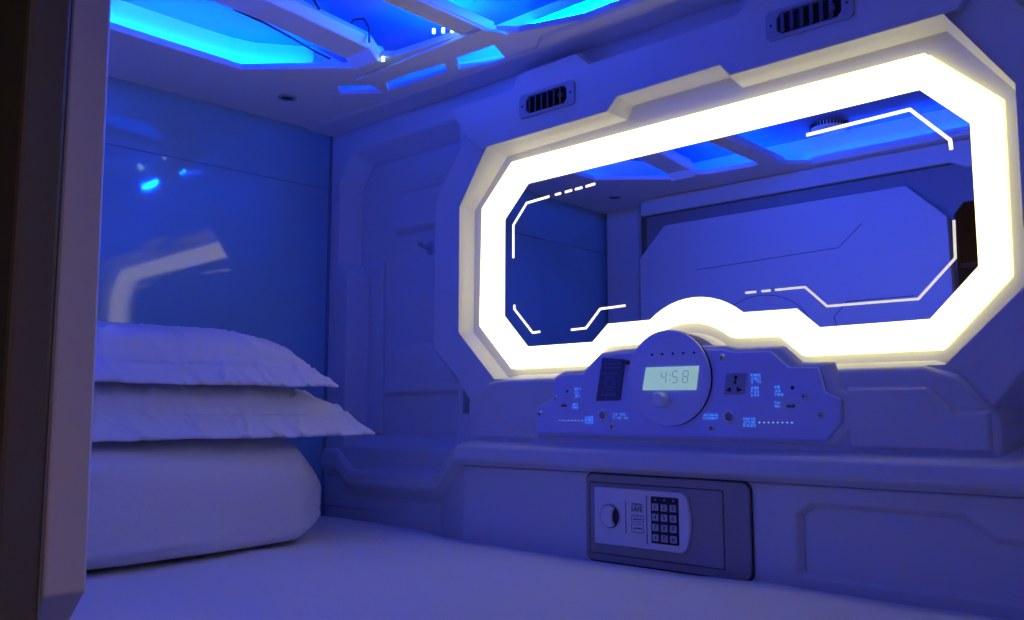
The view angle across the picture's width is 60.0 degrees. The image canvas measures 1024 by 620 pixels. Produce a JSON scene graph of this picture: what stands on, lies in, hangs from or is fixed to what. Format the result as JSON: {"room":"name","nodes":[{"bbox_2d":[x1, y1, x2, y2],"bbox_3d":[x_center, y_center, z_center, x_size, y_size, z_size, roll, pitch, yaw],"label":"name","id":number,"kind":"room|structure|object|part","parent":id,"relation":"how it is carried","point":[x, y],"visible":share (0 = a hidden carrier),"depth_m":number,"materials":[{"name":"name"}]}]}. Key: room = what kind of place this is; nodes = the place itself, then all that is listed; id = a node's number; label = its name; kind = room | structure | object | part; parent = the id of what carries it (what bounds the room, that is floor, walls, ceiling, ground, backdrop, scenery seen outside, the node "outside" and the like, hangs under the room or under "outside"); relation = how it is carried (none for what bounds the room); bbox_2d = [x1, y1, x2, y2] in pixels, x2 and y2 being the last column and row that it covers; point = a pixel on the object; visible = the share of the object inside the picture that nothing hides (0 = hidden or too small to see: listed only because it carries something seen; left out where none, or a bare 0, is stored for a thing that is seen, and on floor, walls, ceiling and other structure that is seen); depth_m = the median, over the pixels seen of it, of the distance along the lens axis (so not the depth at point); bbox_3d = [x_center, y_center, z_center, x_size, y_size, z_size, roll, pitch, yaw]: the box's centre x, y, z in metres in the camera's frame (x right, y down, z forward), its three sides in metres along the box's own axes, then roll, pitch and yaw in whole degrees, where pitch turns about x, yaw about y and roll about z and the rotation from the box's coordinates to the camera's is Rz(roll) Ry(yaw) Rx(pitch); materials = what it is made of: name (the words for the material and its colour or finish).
{"room":"capsule hotel pod","nodes":[
{"label":"capsule hotel pod","id":0,"kind":"room"},
{"bbox_2d":[0,0,74,619],"bbox_3d":[-0.457,-0.124,0.709,2.140,1.320,0.130,-6,-9,42],"label":"wall","id":1,"kind":"structure","parent":0,"point":[36,35],"depth_m":0.65,"materials":[{"name":"brown"}]},
{"bbox_2d":[39,0,110,619],"bbox_3d":[-0.686,-0.074,1.009,0.981,0.836,0.030,-6,-9,42],"label":"door frame","id":2,"kind":"structure","parent":1,"relation":"in","point":[65,539],"depth_m":0.67,"materials":[{"name":"white plastic"}]},
{"bbox_2d":[97,76,332,515],"bbox_3d":[-0.920,0.001,1.818,0.053,1.320,1.350,-6,-9,44],"label":"wall","id":3,"kind":"structure","parent":0,"point":[214,216],"depth_m":2.05,"materials":[{"name":"blue"}]},
{"bbox_2d":[108,0,730,136],"bbox_3d":[-0.112,-0.645,1.166,2.175,0.138,1.380,-6,-9,42],"label":"ceiling","id":4,"kind":"structure","parent":0,"point":[209,51],"depth_m":1.82,"materials":[{"name":"white plastic"}]},
{"bbox_2d":[233,9,330,59],"bbox_3d":[-0.447,-0.537,1.735,0.008,0.034,0.220,-6,-9,42],"label":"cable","id":5,"kind":"object","parent":4,"relation":"attached to","point":[256,19],"visible":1,"depth_m":1.74,"materials":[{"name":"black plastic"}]},
{"bbox_2d":[278,94,295,101],"bbox_3d":[-0.514,-0.484,2.027,0.042,0.004,0.042,-6,-9,42],"label":"recessed light","id":6,"kind":"object","parent":4,"relation":"in","point":[283,97],"visible":1,"depth_m":2.02,"materials":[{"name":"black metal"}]},
{"bbox_2d":[350,18,369,42],"bbox_3d":[-0.309,-0.558,1.774,0.053,0.051,0.009,-1,-7,12],"label":"cable","id":7,"kind":"object","parent":4,"relation":"attached to","point":[353,20],"visible":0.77,"depth_m":1.77,"materials":[{"name":"black plastic"}]},
{"bbox_3d":[-0.434,-0.552,1.513,0.400,0.028,0.830,-6,-9,42],"label":"long rail","id":8,"kind":"part","parent":4,"relation":"part of","materials":[{"name":"white plastic"}]},
{"bbox_2d":[530,0,600,22],"bbox_3d":[0.183,-0.587,1.647,0.385,0.006,0.014,-6,-9,42],"label":"led strip","id":9,"kind":"object","parent":4,"relation":"attached to","point":[584,3],"visible":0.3,"depth_m":1.71,"materials":[{"name":"blue plastic"}]},
{"bbox_2d":[321,0,1023,619],"bbox_3d":[0.290,-0.030,1.550,2.180,1.320,0.162,-6,-9,42],"label":"wall","id":10,"kind":"structure","parent":0,"point":[921,504],"depth_m":1.56,"materials":[{"name":"white plastic"}]},
{"bbox_2d":[417,241,434,254],"bbox_3d":[-0.201,-0.147,2.066,0.033,0.033,0.038,-6,-9,42],"label":"coat hook","id":11,"kind":"object","parent":10,"relation":"attached to","point":[430,247],"visible":0.93,"depth_m":2.07,"materials":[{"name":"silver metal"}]},
{"bbox_3d":[-0.190,-0.145,2.078,0.033,0.033,0.006,-6,-9,42],"label":"plate","id":12,"kind":"part","parent":11,"relation":"part of","materials":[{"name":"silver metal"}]},
{"bbox_3d":[0.315,-0.072,1.574,2.170,0.970,0.050,-6,-9,42],"label":"corner plate","id":13,"kind":"part","parent":10,"relation":"part of","materials":[{"name":"white plastic"}]},
{"bbox_2d":[519,80,575,118],"bbox_3d":[0.065,-0.413,1.739,0.142,0.049,0.012,-6,-9,42],"label":"air vent","id":14,"kind":"object","parent":10,"relation":"in","point":[560,95],"visible":1,"depth_m":1.74,"materials":[{"name":"grey plastic"}]},
{"bbox_2d":[586,472,754,580],"bbox_3d":[0.246,0.352,1.462,0.322,0.154,0.019,-6,-9,42],"label":"safe","id":15,"kind":"object","parent":10,"relation":"attached to","point":[692,526],"depth_m":1.45,"materials":[{"name":"grey paint"}]},
{"bbox_3d":[0.165,0.355,1.526,0.029,0.037,0.005,-6,-9,42],"label":"thumb knob","id":16,"kind":"part","parent":15,"relation":"part of","materials":[{"name":"white metal"}]},
{"bbox_3d":[0.236,0.355,1.478,0.261,0.120,0.005,-6,-9,42],"label":"door","id":17,"kind":"part","parent":15,"relation":"part of","materials":[{"name":"grey paint"}]},
{"bbox_2d":[536,330,849,445],"bbox_3d":[0.263,0.126,1.483,0.618,0.186,0.042,-6,-9,42],"label":"control panel","id":18,"kind":"object","parent":10,"relation":"attached to","point":[672,386],"visible":1,"depth_m":1.45,"materials":[{"name":"white plastic"}]},
{"bbox_2d":[601,363,620,395],"bbox_3d":[0.175,0.123,1.569,0.044,0.058,0.001,-6,-9,42],"label":"switch panel","id":19,"kind":"object","parent":18,"relation":"attached to","point":[610,372],"depth_m":1.57,"materials":[{"name":"black plastic"}]},
{"bbox_3d":[0.247,0.150,1.480,0.027,0.027,0.020,-6,-9,42],"label":"volume knob","id":20,"kind":"part","parent":18,"relation":"part of","materials":[{"name":"silver metal"}]},
{"bbox_2d":[628,330,710,425],"bbox_3d":[0.263,0.114,1.490,0.161,0.161,0.009,-6,-9,42],"label":"clock","id":21,"kind":"object","parent":18,"relation":"on","point":[672,364],"depth_m":1.48,"materials":[{"name":"white plastic"}]},
{"bbox_2d":[724,373,745,394],"bbox_3d":[0.354,0.117,1.409,0.040,0.034,0.003,-6,-9,42],"label":"power socket","id":22,"kind":"object","parent":18,"relation":"attached to","point":[734,383],"depth_m":1.41,"materials":[{"name":"white plastic"}]},
{"bbox_3d":[0.307,-0.155,1.572,1.264,0.691,0.077,-6,-9,42],"label":"hull panel","id":23,"kind":"part","parent":10,"relation":"part of","materials":[{"name":"white plastic"}]},
{"bbox_3d":[0.485,0.417,1.261,1.572,0.328,0.018,-6,-9,42],"label":"plate","id":24,"kind":"part","parent":10,"relation":"part of","materials":[{"name":"white plastic"}]},
{"bbox_2d":[479,53,1010,368],"bbox_3d":[0.318,-0.128,1.573,1.011,0.438,0.042,-6,-9,42],"label":"wall mirror","id":25,"kind":"object","parent":10,"relation":"attached to","point":[862,211],"visible":1,"depth_m":1.48,"materials":[{"name":"white mirror"}]},
{"bbox_2d":[765,0,854,41],"bbox_3d":[0.460,-0.460,1.381,0.142,0.049,0.012,-6,-9,42],"label":"air vent","id":26,"kind":"object","parent":10,"relation":"in","point":[804,16],"visible":1,"depth_m":1.39,"materials":[{"name":"grey plastic"}]},
{"bbox_3d":[-0.095,0.589,1.011,2.220,0.050,1.380,-6,-9,42],"label":"floor","id":27,"kind":"structure","parent":0,"visible":0},
{"bbox_2d":[70,516,1008,619],"bbox_3d":[-0.038,0.473,1.087,2.111,0.194,1.039,-6,-9,42],"label":"mattress","id":28,"kind":"object","parent":27,"relation":"on","point":[339,568],"visible":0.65,"depth_m":1.28,"materials":[{"name":"white fabric"}]},
{"bbox_2d":[86,437,320,569],"bbox_3d":[-0.728,0.327,1.577,0.451,0.201,0.772,-6,-9,42],"label":"quilt","id":29,"kind":"object","parent":28,"relation":"on","point":[158,500],"visible":0.77,"depth_m":1.50,"materials":[{"name":"white fabric"}]},
{"bbox_2d":[92,382,375,441],"bbox_3d":[-0.660,0.187,1.677,0.432,0.107,0.676,-6,-9,42],"label":"pillow","id":30,"kind":"object","parent":29,"relation":"on","point":[122,412],"visible":0.71,"depth_m":1.57,"materials":[{"name":"white fabric"}]},
{"bbox_2d":[94,320,337,386],"bbox_3d":[-0.712,0.084,1.655,0.421,0.118,0.660,-6,-9,42],"label":"pillow","id":31,"kind":"object","parent":30,"relation":"on","point":[141,353],"visible":0.73,"depth_m":1.59,"materials":[{"name":"white fabric"}]}
]}

